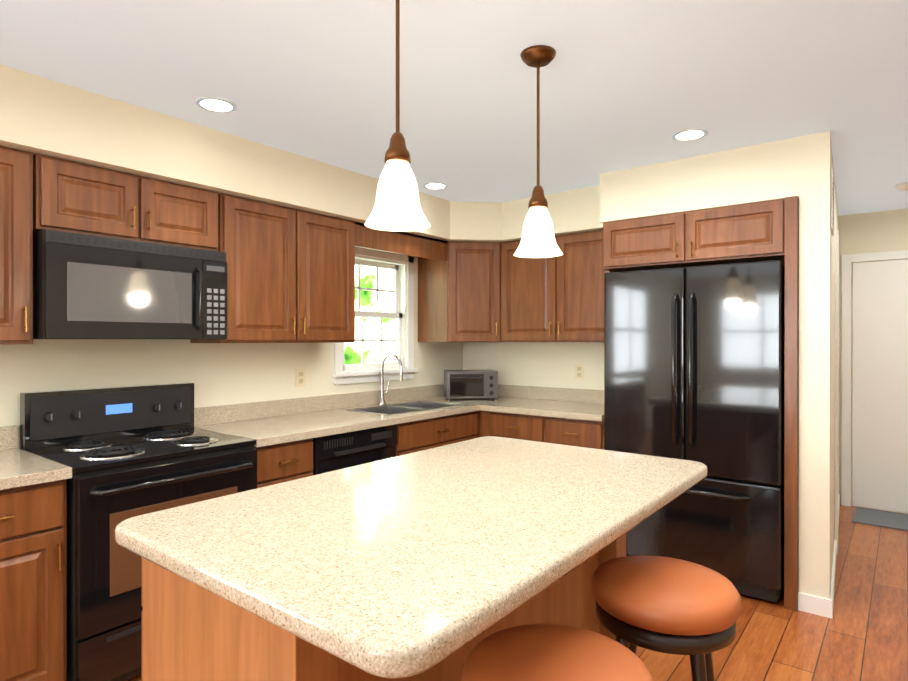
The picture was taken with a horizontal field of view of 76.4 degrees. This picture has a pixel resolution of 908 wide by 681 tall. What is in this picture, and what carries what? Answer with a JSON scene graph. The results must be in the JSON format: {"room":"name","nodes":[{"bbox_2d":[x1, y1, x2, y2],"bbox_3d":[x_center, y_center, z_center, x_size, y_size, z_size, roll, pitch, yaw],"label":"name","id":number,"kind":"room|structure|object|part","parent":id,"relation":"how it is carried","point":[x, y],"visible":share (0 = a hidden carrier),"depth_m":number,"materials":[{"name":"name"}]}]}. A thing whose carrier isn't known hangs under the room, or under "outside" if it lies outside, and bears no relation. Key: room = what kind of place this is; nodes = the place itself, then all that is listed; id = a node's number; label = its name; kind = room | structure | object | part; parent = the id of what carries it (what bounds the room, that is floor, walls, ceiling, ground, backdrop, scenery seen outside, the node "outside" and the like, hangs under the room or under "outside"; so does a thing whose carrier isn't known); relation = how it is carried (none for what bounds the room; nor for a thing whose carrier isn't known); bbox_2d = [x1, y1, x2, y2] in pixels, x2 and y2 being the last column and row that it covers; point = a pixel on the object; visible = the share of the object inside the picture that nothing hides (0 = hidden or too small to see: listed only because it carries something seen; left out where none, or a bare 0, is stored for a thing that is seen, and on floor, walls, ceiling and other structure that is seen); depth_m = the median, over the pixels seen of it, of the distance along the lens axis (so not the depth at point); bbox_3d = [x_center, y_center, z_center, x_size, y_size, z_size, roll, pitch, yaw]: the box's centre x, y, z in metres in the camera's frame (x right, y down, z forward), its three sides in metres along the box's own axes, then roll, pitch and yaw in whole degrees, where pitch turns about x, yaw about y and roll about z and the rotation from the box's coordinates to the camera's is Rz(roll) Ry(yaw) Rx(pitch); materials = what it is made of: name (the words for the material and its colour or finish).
{"room":"kitchen","nodes":[
{"label":"kitchen","id":0,"kind":"room"},
{"bbox_2d":[0,256,462,447],"bbox_3d":[-2.276,0.171,2.219,0.140,2.440,7.740,0,0,38],"label":"wall","id":1,"kind":"structure","parent":0,"point":[217,374],"depth_m":3.21,"materials":[{"name":"beige paint"}]},
{"bbox_2d":[0,146,39,343],"bbox_3d":[-1.962,-0.372,2.236,0.327,0.774,0.474,0,0,38],"label":"upper cabinet","id":2,"kind":"object","parent":1,"relation":"attached to","point":[19,169],"depth_m":2.28,"materials":[{"name":"brown wood"}]},
{"bbox_2d":[40,154,143,241],"bbox_3d":[-1.688,-0.608,2.585,0.327,0.304,0.395,0,0,38],"label":"upper cabinet","id":3,"kind":"object","parent":1,"relation":"attached to","point":[75,197],"depth_m":2.48,"materials":[{"name":"brown wood"}]},
{"bbox_2d":[33,229,226,338],"bbox_3d":[-1.520,-0.225,2.706,0.444,0.440,0.784,0,0,38],"label":"microwave","id":4,"kind":"object","parent":3,"relation":"attached to","point":[85,286],"visible":1,"depth_m":2.52,"materials":[{"name":"black plastic"}]},
{"bbox_2d":[144,177,223,251],"bbox_3d":[-1.444,-0.608,2.897,0.327,0.304,0.396,0,0,38],"label":"upper cabinet","id":5,"kind":"object","parent":1,"relation":"attached to","point":[175,214],"depth_m":2.80,"materials":[{"name":"brown wood"}]},
{"bbox_2d":[190,194,299,342],"bbox_3d":[-1.175,-0.374,3.242,0.327,0.774,0.461,0,0,38],"label":"upper cabinet","id":6,"kind":"object","parent":1,"relation":"attached to","point":[290,275],"depth_m":3.14,"materials":[{"name":"brown wood"}]},
{"bbox_2d":[296,369,304,386],"bbox_3d":[-0.993,0.240,3.736,0.008,0.115,0.072,0,0,38],"label":"electrical outlet","id":7,"kind":"object","parent":1,"relation":"attached to","point":[300,377],"visible":1,"depth_m":3.73,"materials":[{"name":"beige plastic"}]},
{"bbox_2d":[300,210,359,342],"bbox_3d":[-0.891,-0.375,3.604,0.327,0.774,0.459,0,0,38],"label":"upper cabinet","id":8,"kind":"object","parent":1,"relation":"attached to","point":[327,243],"depth_m":3.50,"materials":[{"name":"brown wood"}]},
{"bbox_2d":[332,246,417,384],"bbox_3d":[-0.616,-0.188,4.303,0.185,0.980,0.840,0,0,38],"label":"kitchen window","id":9,"kind":"structure","parent":1,"relation":"in","point":[401,267],"depth_m":4.41,"materials":[{"name":"white wood"}]},
{"bbox_2d":[416,240,443,341],"bbox_3d":[0.130,-0.376,4.684,0.602,0.774,0.602,0,0,38],"label":"upper cabinet","id":10,"kind":"object","parent":1,"relation":"attached to","point":[430,255],"depth_m":4.53,"materials":[{"name":"brown wood"}]},
{"bbox_2d":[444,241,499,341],"bbox_3d":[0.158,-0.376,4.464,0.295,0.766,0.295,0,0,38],"label":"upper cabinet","id":11,"kind":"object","parent":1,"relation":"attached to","point":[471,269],"depth_m":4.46,"materials":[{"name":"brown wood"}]},
{"bbox_2d":[0,64,602,242],"bbox_3d":[-0.662,-0.907,2.894,1.562,0.287,4.397,0,0,38],"label":"soffit","id":12,"kind":"structure","parent":0,"point":[45,116],"depth_m":2.87,"materials":[{"name":"beige paint"}]},
{"bbox_2d":[0,0,907,215],"bbox_3d":[0.803,-1.087,0.846,6.700,0.080,9.680,0,0,38],"label":"ceiling","id":13,"kind":"structure","parent":0,"point":[626,84],"depth_m":2.29,"materials":[{"name":"grey paint"}]},
{"bbox_2d":[196,97,236,112],"bbox_3d":[-1.059,-1.048,2.572,0.170,0.004,0.170,0,0,38],"label":"recessed light","id":14,"kind":"object","parent":13,"relation":"in","point":[214,105],"visible":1,"depth_m":2.58,"materials":[{"name":"white"}]},
{"bbox_2d":[364,0,430,231],"bbox_3d":[-0.153,-0.680,1.571,0.180,0.734,0.180,0,0,38],"label":"pendant light","id":15,"kind":"object","parent":13,"relation":"hanging from","point":[397,207],"visible":1,"depth_m":1.54,"materials":[{"name":"white glass"}]},
{"bbox_3d":[-0.153,-0.401,1.572,0.180,0.175,0.180,0,0,38],"label":"lamp shade","id":16,"kind":"part","parent":15,"relation":"part of","materials":[{"name":"white glass"}]},
{"bbox_2d":[424,182,447,189],"bbox_3d":[-0.126,-1.051,3.924,0.170,0.004,0.170,0,0,38],"label":"recessed light","id":17,"kind":"object","parent":13,"relation":"in","point":[435,185],"visible":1,"depth_m":3.92,"materials":[{"name":"white"}]},
{"bbox_2d":[514,45,562,257],"bbox_3d":[0.308,-0.681,2.112,0.180,0.734,0.180,0,0,38],"label":"pendant light","id":18,"kind":"object","parent":13,"relation":"hanging from","point":[538,240],"visible":1,"depth_m":2.08,"materials":[{"name":"white glass"}]},
{"bbox_3d":[0.308,-0.402,2.112,0.180,0.175,0.180,0,0,38],"label":"lamp shade","id":19,"kind":"part","parent":18,"relation":"part of","materials":[{"name":"white glass"}]},
{"bbox_2d":[672,129,707,140],"bbox_3d":[1.204,-1.049,2.946,0.170,0.004,0.170,0,0,38],"label":"recessed light","id":20,"kind":"object","parent":13,"relation":"in","point":[690,134],"visible":1,"depth_m":2.94,"materials":[{"name":"white"}]},
{"bbox_2d":[895,182,907,190],"bbox_3d":[3.049,-1.034,3.876,0.136,0.034,0.136,0,0,38],"label":"smoke detector","id":21,"kind":"object","parent":13,"relation":"attached to","point":[902,186],"visible":1,"depth_m":3.86,"materials":[{"name":"white plastic"}]},
{"bbox_2d":[125,504,907,680],"bbox_3d":[0.803,1.433,0.851,6.700,0.080,9.680,0,0,38],"label":"floor","id":22,"kind":"structure","parent":0,"point":[861,634],"depth_m":2.75,"materials":[{"name":"brown wood"}]},
{"bbox_2d":[0,479,66,680],"bbox_3d":[-1.830,0.953,2.172,0.617,0.876,0.460,0,0,38],"label":"base cabinet","id":23,"kind":"object","parent":22,"relation":"on","point":[33,582],"depth_m":2.08,"materials":[{"name":"brown wood"}]},
{"bbox_2d":[0,425,71,489],"bbox_3d":[-1.981,0.444,1.958,0.642,0.140,0.992,0,0,38],"label":"countertop","id":24,"kind":"structure","parent":23,"relation":"on","point":[18,467],"depth_m":2.15,"materials":[{"name":"stone"}]},
{"bbox_2d":[19,383,256,680],"bbox_3d":[-1.401,0.810,2.627,0.713,1.160,0.766,0,0,38],"label":"range","id":25,"kind":"object","parent":22,"relation":"on","point":[124,452],"visible":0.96,"depth_m":2.38,"materials":[{"name":"black metal"}]},
{"bbox_2d":[254,438,312,487],"bbox_3d":[-1.092,0.951,3.115,0.617,0.876,0.366,0,0,38],"label":"base cabinet","id":26,"kind":"object","parent":22,"relation":"on","point":[289,461],"depth_m":2.91,"materials":[{"name":"brown wood"}]},
{"bbox_2d":[194,384,507,446],"bbox_3d":[-0.425,0.508,3.930,0.660,0.276,2.479,0,0,38],"label":"countertop","id":27,"kind":"structure","parent":26,"relation":"on","point":[267,423],"depth_m":3.57,"materials":[{"name":"stone"}]},
{"bbox_2d":[378,354,402,404],"bbox_3d":[-0.444,0.282,4.181,0.232,0.373,0.094,0,0,38],"label":"faucet","id":28,"kind":"object","parent":27,"relation":"on","point":[382,401],"visible":1,"depth_m":4.20,"materials":[{"name":"silver metal"}]},
{"bbox_2d":[444,370,497,399],"bbox_3d":[0.135,0.356,4.651,0.400,0.225,0.310,0,0,-7],"label":"toaster oven","id":29,"kind":"object","parent":27,"relation":"on","point":[465,384],"visible":1,"depth_m":4.53,"materials":[{"name":"silver metal"}]},
{"bbox_2d":[313,424,396,474],"bbox_3d":[-0.770,0.952,3.496,0.620,0.872,0.622,0,0,38],"label":"dishwasher","id":30,"kind":"object","parent":22,"relation":"on","point":[342,451],"visible":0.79,"depth_m":3.28,"materials":[{"name":"black plastic"}]},
{"bbox_2d":[141,540,625,680],"bbox_3d":[0.005,0.949,1.837,0.875,0.884,1.590,0,0,38],"label":"kitchen island","id":31,"kind":"object","parent":22,"relation":"on","point":[186,635],"depth_m":1.35,"materials":[{"name":"brown wood"}]},
{"bbox_2d":[115,436,707,680],"bbox_3d":[0.042,0.481,1.807,1.020,0.048,1.690,0,0,38],"label":"island countertop","id":32,"kind":"structure","parent":31,"relation":"on","point":[389,569],"depth_m":1.35,"materials":[{"name":"beige stone"}]},
{"bbox_2d":[396,422,479,455],"bbox_3d":[-0.325,1.028,4.093,0.617,0.720,0.857,0,0,38],"label":"base cabinet","id":33,"kind":"object","parent":22,"relation":"on","point":[412,437],"depth_m":3.77,"materials":[{"name":"brown wood"}]},
{"bbox_2d":[484,411,543,441],"bbox_3d":[0.619,0.949,4.295,0.460,0.876,0.618,0,0,38],"label":"base cabinet","id":34,"kind":"object","parent":22,"relation":"on","point":[499,424],"depth_m":4.05,"materials":[{"name":"brown wood"}]},
{"bbox_2d":[462,624,653,680],"bbox_3d":[0.222,1.040,1.242,0.439,0.708,0.440,0,0,38],"label":"stool","id":35,"kind":"object","parent":22,"relation":"on","point":[543,652],"visible":1,"depth_m":1.25,"materials":[{"name":"brown leather"}]},
{"bbox_2d":[544,416,603,449],"bbox_3d":[0.967,0.950,4.022,0.425,0.876,0.618,0,0,38],"label":"base cabinet","id":36,"kind":"object","parent":22,"relation":"on","point":[563,431],"depth_m":3.77,"materials":[{"name":"brown wood"}]},
{"bbox_2d":[484,385,603,421],"bbox_3d":[0.762,0.440,4.163,0.922,0.140,0.647,0,0,38],"label":"countertop","id":37,"kind":"structure","parent":36,"relation":"on","point":[569,403],"depth_m":4.30,"materials":[{"name":"stone"}]},
{"bbox_2d":[592,555,740,680],"bbox_3d":[0.615,1.039,1.696,0.410,0.708,0.410,0,0,38],"label":"stool","id":38,"kind":"object","parent":22,"relation":"on","point":[667,605],"visible":1,"depth_m":1.57,"materials":[{"name":"brown leather"}]},
{"bbox_2d":[604,260,784,602],"bbox_3d":[1.482,0.486,3.492,0.960,1.805,0.722,0,0,38],"label":"fridge","id":39,"kind":"object","parent":22,"relation":"on","point":[693,363],"visible":0.71,"depth_m":3.18,"materials":[{"name":"black metal"}]},
{"bbox_2d":[603,196,798,610],"bbox_3d":[1.534,0.323,3.531,1.062,2.130,0.690,0,0,38],"label":"surround","id":40,"kind":"object","parent":22,"relation":"on","point":[757,231],"visible":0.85,"depth_m":3.10,"materials":[{"name":"brown wood"}]},
{"bbox_2d":[852,507,907,530],"bbox_3d":[3.462,1.381,4.358,0.720,0.012,0.460,0,0,38],"label":"door mat","id":41,"kind":"object","parent":22,"relation":"on","point":[886,519],"visible":1,"depth_m":4.46,"materials":[{"name":"grey fabric"}]},
{"bbox_2d":[463,342,603,389],"bbox_3d":[1.167,0.167,4.349,2.655,2.440,0.140,0,0,38],"label":"wall","id":42,"kind":"structure","parent":0,"point":[545,364],"depth_m":4.63,"materials":[{"name":"beige paint"}]},
{"bbox_2d":[500,236,555,341],"bbox_3d":[0.646,-0.376,4.455,0.489,0.774,0.327,0,0,38],"label":"upper cabinet","id":43,"kind":"object","parent":42,"relation":"attached to","point":[527,285],"depth_m":4.33,"materials":[{"name":"brown wood"}]},
{"bbox_2d":[575,364,583,378],"bbox_3d":[0.961,0.239,4.415,0.072,0.115,0.008,0,0,38],"label":"electrical outlet","id":44,"kind":"object","parent":42,"relation":"attached to","point":[579,371],"visible":1,"depth_m":4.41,"materials":[{"name":"beige plastic"}]},
{"bbox_2d":[556,230,605,341],"bbox_3d":[1.031,-0.376,4.154,0.489,0.774,0.327,0,0,38],"label":"upper cabinet","id":45,"kind":"object","parent":42,"relation":"attached to","point":[580,272],"depth_m":4.06,"materials":[{"name":"brown wood"}]},
{"bbox_2d":[600,137,798,222],"bbox_3d":[1.545,-0.899,3.561,1.090,0.305,0.627,0,0,38],"label":"bulkhead","id":46,"kind":"object","parent":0,"point":[757,173],"visible":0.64,"depth_m":3.26,"materials":[{"name":"beige paint"}]},
{"bbox_2d":[799,131,837,598],"bbox_3d":[2.517,0.167,3.933,0.285,2.440,2.410,0,0,38],"label":"wall","id":47,"kind":"structure","parent":0,"point":[816,390],"depth_m":2.94,"materials":[{"name":"beige paint"}]},
{"bbox_2d":[798,494,839,618],"bbox_3d":[2.572,1.343,3.883,0.162,0.090,2.420,0,0,38],"label":"baseboard","id":48,"kind":"structure","parent":47,"relation":"attached to","point":[816,605],"depth_m":2.94,"materials":[{"name":"white wood"}]},
{"bbox_2d":[831,170,838,553],"bbox_3d":[2.237,0.253,3.396,0.071,2.270,1.019,0,0,38],"label":"door frame","id":49,"kind":"structure","parent":47,"relation":"in","point":[836,341],"depth_m":3.76,"materials":[{"name":"white wood"}]},
{"bbox_2d":[838,208,907,513],"bbox_3d":[4.725,0.168,3.824,3.895,2.440,0.140,0,0,38],"label":"wall","id":50,"kind":"structure","parent":0,"point":[879,231],"depth_m":4.79,"materials":[{"name":"beige paint"}]},
{"bbox_2d":[841,250,907,513],"bbox_3d":[3.627,0.334,4.543,0.960,2.105,0.076,0,0,38],"label":"hall door","id":51,"kind":"structure","parent":50,"relation":"in","point":[880,399],"depth_m":4.71,"materials":[{"name":"white wood"}]},
{"label":"outside","id":52,"kind":"structure","parent":0,"visible":0},
{"bbox_2d":[344,265,391,364],"bbox_3d":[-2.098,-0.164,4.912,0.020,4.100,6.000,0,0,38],"label":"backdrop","id":53,"kind":"structure","parent":52,"point":[352,353],"depth_m":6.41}
]}

